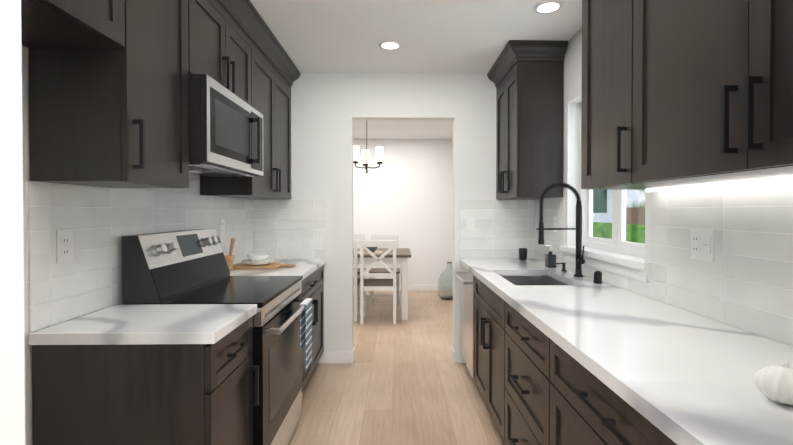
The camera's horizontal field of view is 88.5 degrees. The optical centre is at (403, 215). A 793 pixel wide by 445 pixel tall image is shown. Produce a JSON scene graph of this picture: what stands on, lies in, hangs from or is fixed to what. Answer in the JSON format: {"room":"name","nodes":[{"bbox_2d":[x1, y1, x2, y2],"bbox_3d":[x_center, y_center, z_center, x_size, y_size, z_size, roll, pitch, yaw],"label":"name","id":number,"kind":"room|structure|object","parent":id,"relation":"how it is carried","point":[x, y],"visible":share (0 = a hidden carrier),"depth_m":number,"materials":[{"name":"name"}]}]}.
{"room":"kitchen","nodes":[
{"label":"kitchen","id":0,"kind":"room"},
{"bbox_2d":[0,0,24,444],"bbox_3d":[-0.029,0.059,0.439,2.440,2.510,0.100,0,1,-1],"label":"wall","id":1,"kind":"structure","parent":0,"point":[12,390],"depth_m":0.47,"materials":[{"name":"white paint"}]},
{"bbox_2d":[22,45,241,444],"bbox_3d":[-1.322,0.051,1.193,0.120,2.510,4.850,0,1,-1],"label":"wall","id":2,"kind":"structure","parent":0,"point":[26,178],"depth_m":1.36,"materials":[{"name":"ceramic tile"},{"name":"paint"}]},
{"bbox_2d":[27,175,254,331],"bbox_3d":[-1.279,0.058,2.439,0.006,0.650,2.140,0,1,-1],"label":"tile backsplash","id":3,"kind":"structure","parent":2,"relation":"attached to","point":[98,218],"depth_m":1.68,"materials":[{"name":"white tile"}]},
{"bbox_2d":[56,230,72,262],"bbox_3d":[-1.256,0.112,1.510,0.007,0.118,0.072,0,1,-1],"label":"electrical outlet","id":4,"kind":"object","parent":3,"relation":"attached to","point":[64,245],"visible":1,"depth_m":1.50,"materials":[{"name":"white plastic"}]},
{"bbox_2d":[220,219,224,235],"bbox_3d":[-1.278,0.083,2.869,0.007,0.118,0.072,0,1,-1],"label":"electrical outlet","id":5,"kind":"object","parent":3,"relation":"attached to","point":[222,227],"visible":0.98,"depth_m":2.87,"materials":[{"name":"white plastic"}]},
{"bbox_2d":[21,0,299,199],"bbox_3d":[-1.065,-0.666,1.983,0.403,1.087,3.027,0,1,-1],"label":"upper cabinet","id":6,"kind":"object","parent":2,"relation":"attached to","point":[108,93],"visible":0.88,"depth_m":1.47,"materials":[{"name":"black wood"}]},
{"bbox_2d":[189,74,262,176],"bbox_3d":[-1.049,-0.429,2.164,0.437,0.395,0.754,0,1,-1],"label":"over-the-range microwave","id":7,"kind":"object","parent":6,"relation":"attached to","point":[225,132],"visible":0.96,"depth_m":1.97,"materials":[{"name":"silver metal"}]},
{"bbox_2d":[253,73,498,362],"bbox_3d":[-0.080,0.026,3.583,2.680,2.510,0.110,0,1,-1],"label":"wall","id":8,"kind":"structure","parent":0,"point":[327,109],"depth_m":3.52,"materials":[{"name":"white paint"}]},
{"bbox_2d":[255,200,325,258],"bbox_3d":[-0.972,0.116,3.511,0.593,0.510,0.006,0,1,-1],"label":"tile backsplash","id":9,"kind":"structure","parent":8,"relation":"attached to","point":[284,229],"depth_m":3.51,"materials":[{"name":"white tile"}]},
{"bbox_2d":[326,347,354,359],"bbox_3d":[-1.602,1.231,3.634,2.325,0.100,0.015,0,1,-1],"label":"baseboard","id":10,"kind":"structure","parent":8,"relation":"attached to","point":[340,357],"depth_m":3.52,"materials":[{"name":"white wood"}]},
{"bbox_2d":[451,346,454,358],"bbox_3d":[0.886,1.228,3.674,0.919,0.103,0.015,0,1,-1],"label":"baseboard","id":11,"kind":"structure","parent":8,"relation":"attached to","point":[452,350],"depth_m":3.59,"materials":[{"name":"white wood"}]},
{"bbox_2d":[459,200,530,257],"bbox_3d":[0.807,0.116,3.540,0.648,0.510,0.006,0,1,-1],"label":"tile backsplash","id":12,"kind":"structure","parent":8,"relation":"attached to","point":[500,230],"depth_m":3.54,"materials":[{"name":"white tile"}]},
{"bbox_2d":[467,216,474,229],"bbox_3d":[0.581,0.066,3.528,0.072,0.118,0.008,0,1,-1],"label":"light switch","id":13,"kind":"object","parent":12,"relation":"attached to","point":[470,222],"visible":1,"depth_m":3.53,"materials":[{"name":"white plastic"}]},
{"bbox_2d":[509,201,517,208],"bbox_3d":[0.951,-0.094,3.533,0.072,0.066,0.008,0,1,-1],"label":"electrical outlet","id":14,"kind":"object","parent":12,"relation":"attached to","point":[513,204],"visible":1,"depth_m":3.53,"materials":[{"name":"white plastic"}]},
{"bbox_2d":[287,291,504,444],"bbox_3d":[-0.702,1.319,2.767,4.550,0.060,8.350,0,1,-1],"label":"floor","id":15,"kind":"structure","parent":0,"point":[404,382],"depth_m":3.00,"materials":[{"name":"brown wood"}]},
{"bbox_2d":[32,316,258,444],"bbox_3d":[-0.960,0.868,1.589,0.598,0.868,0.413,0,1,-1],"label":"base cabinet","id":16,"kind":"object","parent":15,"relation":"on","point":[176,394],"depth_m":1.38,"materials":[{"name":"black wood"}]},
{"bbox_2d":[122,228,312,444],"bbox_3d":[-0.901,0.690,2.179,0.694,1.212,0.754,0,1,-1],"label":"range","id":17,"kind":"object","parent":15,"relation":"on","point":[183,267],"visible":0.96,"depth_m":2.02,"materials":[{"name":"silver metal"}]},
{"bbox_2d":[301,265,323,390],"bbox_3d":[-0.984,0.852,3.039,0.598,0.868,0.951,0,1,-1],"label":"base cabinet","id":18,"kind":"object","parent":15,"relation":"on","point":[312,286],"depth_m":3.13,"materials":[{"name":"black wood"}]},
{"bbox_2d":[29,259,325,344],"bbox_3d":[-0.965,0.403,2.438,0.617,0.040,2.144,0,1,-1],"label":"countertop","id":19,"kind":"structure","parent":18,"relation":"on","point":[144,324],"depth_m":1.50,"materials":[{"name":"white stone"}]},
{"bbox_2d":[224,238,234,270],"bbox_3d":[-1.206,0.265,2.812,0.093,0.224,0.080,0,1,-1],"label":"mortar","id":20,"kind":"object","parent":19,"relation":"on","point":[229,258],"visible":0.77,"depth_m":2.79,"materials":[{"name":"brown wood"}]},
{"bbox_2d":[233,262,294,268],"bbox_3d":[-1.025,0.367,2.991,0.450,0.016,0.270,0,1,-1],"label":"cutting board","id":21,"kind":"object","parent":19,"relation":"on","point":[273,265],"visible":0.77,"depth_m":2.93,"materials":[{"name":"brown wood"}]},
{"bbox_2d":[241,253,274,264],"bbox_3d":[-1.070,0.321,2.990,0.230,0.074,0.230,0,1,-1],"label":"plate","id":22,"kind":"object","parent":21,"relation":"on","point":[258,259],"visible":1,"depth_m":2.94,"materials":[{"name":"white ceramic"}]},
{"bbox_2d":[353,240,359,321],"bbox_3d":[-0.768,0.775,5.033,0.440,0.980,0.415,0,1,-1],"label":"chair","id":23,"kind":"object","parent":15,"relation":"on","point":[356,287],"visible":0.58,"depth_m":4.83,"materials":[{"name":"white paint"}]},
{"bbox_2d":[353,234,365,278],"bbox_3d":[-0.788,0.766,5.937,0.440,0.980,0.415,0,1,-1],"label":"chair","id":24,"kind":"object","parent":15,"relation":"on","point":[359,236],"visible":0.08,"depth_m":6.11,"materials":[{"name":"white paint"}]},
{"bbox_2d":[360,240,396,324],"bbox_3d":[-0.301,0.776,4.940,0.440,0.980,0.415,0,1,-1],"label":"chair","id":25,"kind":"object","parent":15,"relation":"on","point":[378,285],"visible":1,"depth_m":4.74,"materials":[{"name":"white paint"}]},
{"bbox_2d":[353,248,410,319],"bbox_3d":[-0.527,0.863,5.290,1.220,0.800,0.840,0,1,-1],"label":"dining table","id":26,"kind":"object","parent":15,"relation":"on","point":[403,255],"visible":0.42,"depth_m":4.92,"materials":[{"name":"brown wood"}]},
{"bbox_2d":[357,251,382,253],"bbox_3d":[-0.424,0.460,5.107,0.330,0.006,0.330,0,1,-1],"label":"placemat","id":27,"kind":"object","parent":26,"relation":"on","point":[374,252],"visible":0.46,"depth_m":5.06,"materials":[{"name":"beige fabric"}]},
{"bbox_2d":[364,247,377,251],"bbox_3d":[-0.424,0.419,5.107,0.210,0.075,0.210,0,1,-1],"label":"bowl","id":28,"kind":"object","parent":27,"relation":"on","point":[372,249],"visible":0.54,"depth_m":5.03,"materials":[{"name":"grey ceramic"}]},
{"bbox_2d":[369,234,399,304],"bbox_3d":[-0.278,0.766,5.946,0.440,0.980,0.415,0,1,-1],"label":"chair","id":29,"kind":"object","parent":15,"relation":"on","point":[374,237],"visible":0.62,"depth_m":6.08,"materials":[{"name":"white paint"}]},
{"bbox_2d":[438,262,452,299],"bbox_3d":[0.689,0.978,6.161,0.340,0.550,0.340,0,1,-1],"label":"demijohn","id":30,"kind":"object","parent":15,"relation":"on","point":[445,286],"visible":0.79,"depth_m":6.04,"materials":[{"name":"clear glass"}]},
{"bbox_2d":[453,264,474,378],"bbox_3d":[0.770,0.851,3.239,0.696,0.866,0.599,0,1,-1],"label":"dishwasher","id":31,"kind":"object","parent":15,"relation":"on","point":[466,277],"visible":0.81,"depth_m":3.11,"materials":[{"name":"silver metal"}]},
{"bbox_2d":[475,276,502,429],"bbox_3d":[0.834,0.858,2.528,0.635,0.868,0.817,0,1,-1],"label":"base cabinet","id":32,"kind":"object","parent":15,"relation":"on","point":[488,305],"depth_m":2.48,"materials":[{"name":"black wood"}]},
{"bbox_2d":[459,258,792,444],"bbox_3d":[0.831,0.514,2.026,0.652,0.254,3.027,0,1,-1],"label":"countertop","id":33,"kind":"structure","parent":32,"relation":"on","point":[678,376],"depth_m":1.19,"materials":[{"name":"white stone"}]},
{"bbox_2d":[519,248,527,259],"bbox_3d":[0.998,0.323,3.408,0.072,0.095,0.072,0,1,-1],"label":"cup","id":34,"kind":"object","parent":33,"relation":"on","point":[522,253],"visible":1,"depth_m":3.38,"materials":[{"name":"black ceramic"}]},
{"bbox_2d":[545,245,555,267],"bbox_3d":[1.060,0.294,2.959,0.070,0.163,0.060,0,1,-1],"label":"soap bottle","id":35,"kind":"object","parent":33,"relation":"on","point":[550,259],"visible":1,"depth_m":2.93,"materials":[{"name":"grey glass"}]},
{"bbox_2d":[536,182,584,276],"bbox_3d":[0.974,0.086,2.528,0.294,0.586,0.084,0,1,-1],"label":"faucet","id":36,"kind":"object","parent":33,"relation":"on","point":[580,260],"visible":1,"depth_m":2.53,"materials":[{"name":"black metal"}]},
{"bbox_2d":[556,262,566,270],"bbox_3d":[1.069,0.348,2.770,0.072,0.058,0.034,0,1,-1],"label":"soap pump","id":37,"kind":"object","parent":33,"relation":"on","point":[563,265],"visible":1,"depth_m":2.76,"materials":[{"name":"black"}]},
{"bbox_2d":[593,271,601,283],"bbox_3d":[1.101,0.348,2.310,0.046,0.068,0.046,0,1,-1],"label":"canister","id":38,"kind":"object","parent":33,"relation":"on","point":[597,277],"visible":1,"depth_m":2.29,"materials":[{"name":"black"}]},
{"bbox_2d":[754,359,792,404],"bbox_3d":[0.809,0.352,0.865,0.100,0.091,0.095,0,1,-1],"label":"pumpkin","id":39,"kind":"object","parent":33,"relation":"on","point":[774,382],"visible":1,"depth_m":0.85,"materials":[{"name":"white ceramic"}]},
{"bbox_2d":[499,300,542,444],"bbox_3d":[0.845,0.865,1.810,0.635,0.868,0.620,0,1,-1],"label":"base cabinet","id":40,"kind":"object","parent":15,"relation":"on","point":[536,385],"depth_m":1.84,"materials":[{"name":"black wood"}]},
{"bbox_2d":[543,333,676,444],"bbox_3d":[0.856,0.872,1.130,0.635,0.868,0.740,0,1,-1],"label":"base cabinet","id":41,"kind":"object","parent":15,"relation":"on","point":[579,409],"depth_m":1.22,"materials":[{"name":"black wood"}]},
{"bbox_2d":[353,139,452,284],"bbox_3d":[-0.766,-0.008,6.787,4.390,2.510,0.120,0,1,-1],"label":"wall","id":42,"kind":"structure","parent":0,"point":[404,190],"depth_m":6.72,"materials":[{"name":"white paint"}]},
{"bbox_2d":[353,285,437,290],"bbox_3d":[-0.765,1.198,6.733,4.156,0.100,0.015,0,1,-1],"label":"baseboard","id":43,"kind":"structure","parent":42,"relation":"attached to","point":[410,287],"depth_m":6.75,"materials":[{"name":"white wood"}]},
{"bbox_2d":[250,0,581,138],"bbox_3d":[-0.702,-1.241,2.740,4.550,0.040,8.350,0,1,-1],"label":"ceiling","id":44,"kind":"structure","parent":0,"point":[430,36],"depth_m":2.73,"materials":[{"name":"white paint"}]},
{"bbox_2d":[353,120,382,172],"bbox_3d":[-0.391,-0.849,4.450,0.338,0.778,0.326,0,1,-1],"label":"chandelier","id":45,"kind":"object","parent":44,"relation":"hanging from","point":[365,156],"visible":0.94,"depth_m":4.35,"materials":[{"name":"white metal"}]},
{"bbox_2d":[379,40,400,49],"bbox_3d":[-0.099,-1.217,2.914,0.164,0.008,0.164,0,1,-1],"label":"recessed light","id":46,"kind":"object","parent":44,"relation":"in","point":[390,45],"visible":1,"depth_m":2.91,"materials":[{"name":"white"}]},
{"bbox_2d":[533,0,562,13],"bbox_3d":[0.840,-1.212,2.370,0.164,0.008,0.164,0,1,-1],"label":"recessed light","id":47,"kind":"object","parent":44,"relation":"in","point":[548,7],"visible":1,"depth_m":2.36,"materials":[{"name":"white plastic"}]},
{"bbox_2d":[559,28,791,346],"bbox_3d":[1.242,0.051,1.179,0.195,2.510,4.740,0,1,-1],"label":"wall","id":48,"kind":"structure","parent":0,"point":[618,253],"depth_m":2.72,"materials":[{"name":"white paint"}]},
{"bbox_2d":[487,40,567,199],"bbox_3d":[0.932,-0.679,3.183,0.413,1.087,0.692,0,1,-1],"label":"upper cabinet","id":49,"kind":"object","parent":48,"relation":"attached to","point":[525,77],"visible":1,"depth_m":2.92,"materials":[{"name":"black wood"}]},
{"bbox_2d":[531,181,792,346],"bbox_3d":[1.162,0.132,2.031,0.006,0.510,3.035,0,1,-1],"label":"tile backsplash","id":50,"kind":"structure","parent":48,"relation":"attached to","point":[743,280],"depth_m":1.49,"materials":[{"name":"white tile"}]},
{"bbox_2d":[554,217,557,232],"bbox_3d":[1.139,0.066,3.058,0.007,0.118,0.072,0,1,-1],"label":"electrical outlet","id":51,"kind":"object","parent":50,"relation":"attached to","point":[555,222],"visible":0.92,"depth_m":3.04,"materials":[{"name":"white plastic"}]},
{"bbox_2d":[691,228,713,261],"bbox_3d":[1.162,0.112,1.589,0.008,0.125,0.118,0,1,-1],"label":"light switch","id":52,"kind":"object","parent":50,"relation":"attached to","point":[702,243],"visible":1,"depth_m":1.58,"materials":[{"name":"white plastic"}]},
{"bbox_2d":[581,0,792,191],"bbox_3d":[0.963,-0.652,1.240,0.413,1.099,1.475,0,1,-1],"label":"upper cabinet","id":53,"kind":"object","parent":48,"relation":"attached to","point":[683,94],"visible":1,"depth_m":1.24,"materials":[{"name":"black wood"}]},
{"label":"outside","id":54,"kind":"structure","parent":0,"visible":0},
{"bbox_2d":[626,190,644,206],"bbox_3d":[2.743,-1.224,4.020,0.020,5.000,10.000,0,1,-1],"label":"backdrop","id":55,"kind":"structure","parent":54,"point":[636,199],"depth_m":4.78,"materials":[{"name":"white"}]},
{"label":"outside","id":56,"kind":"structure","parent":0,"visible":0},
{"bbox_2d":[593,190,644,243],"bbox_3d":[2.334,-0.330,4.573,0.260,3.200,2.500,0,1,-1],"label":"house","id":57,"kind":"structure","parent":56,"point":[601,228],"depth_m":4.48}
]}

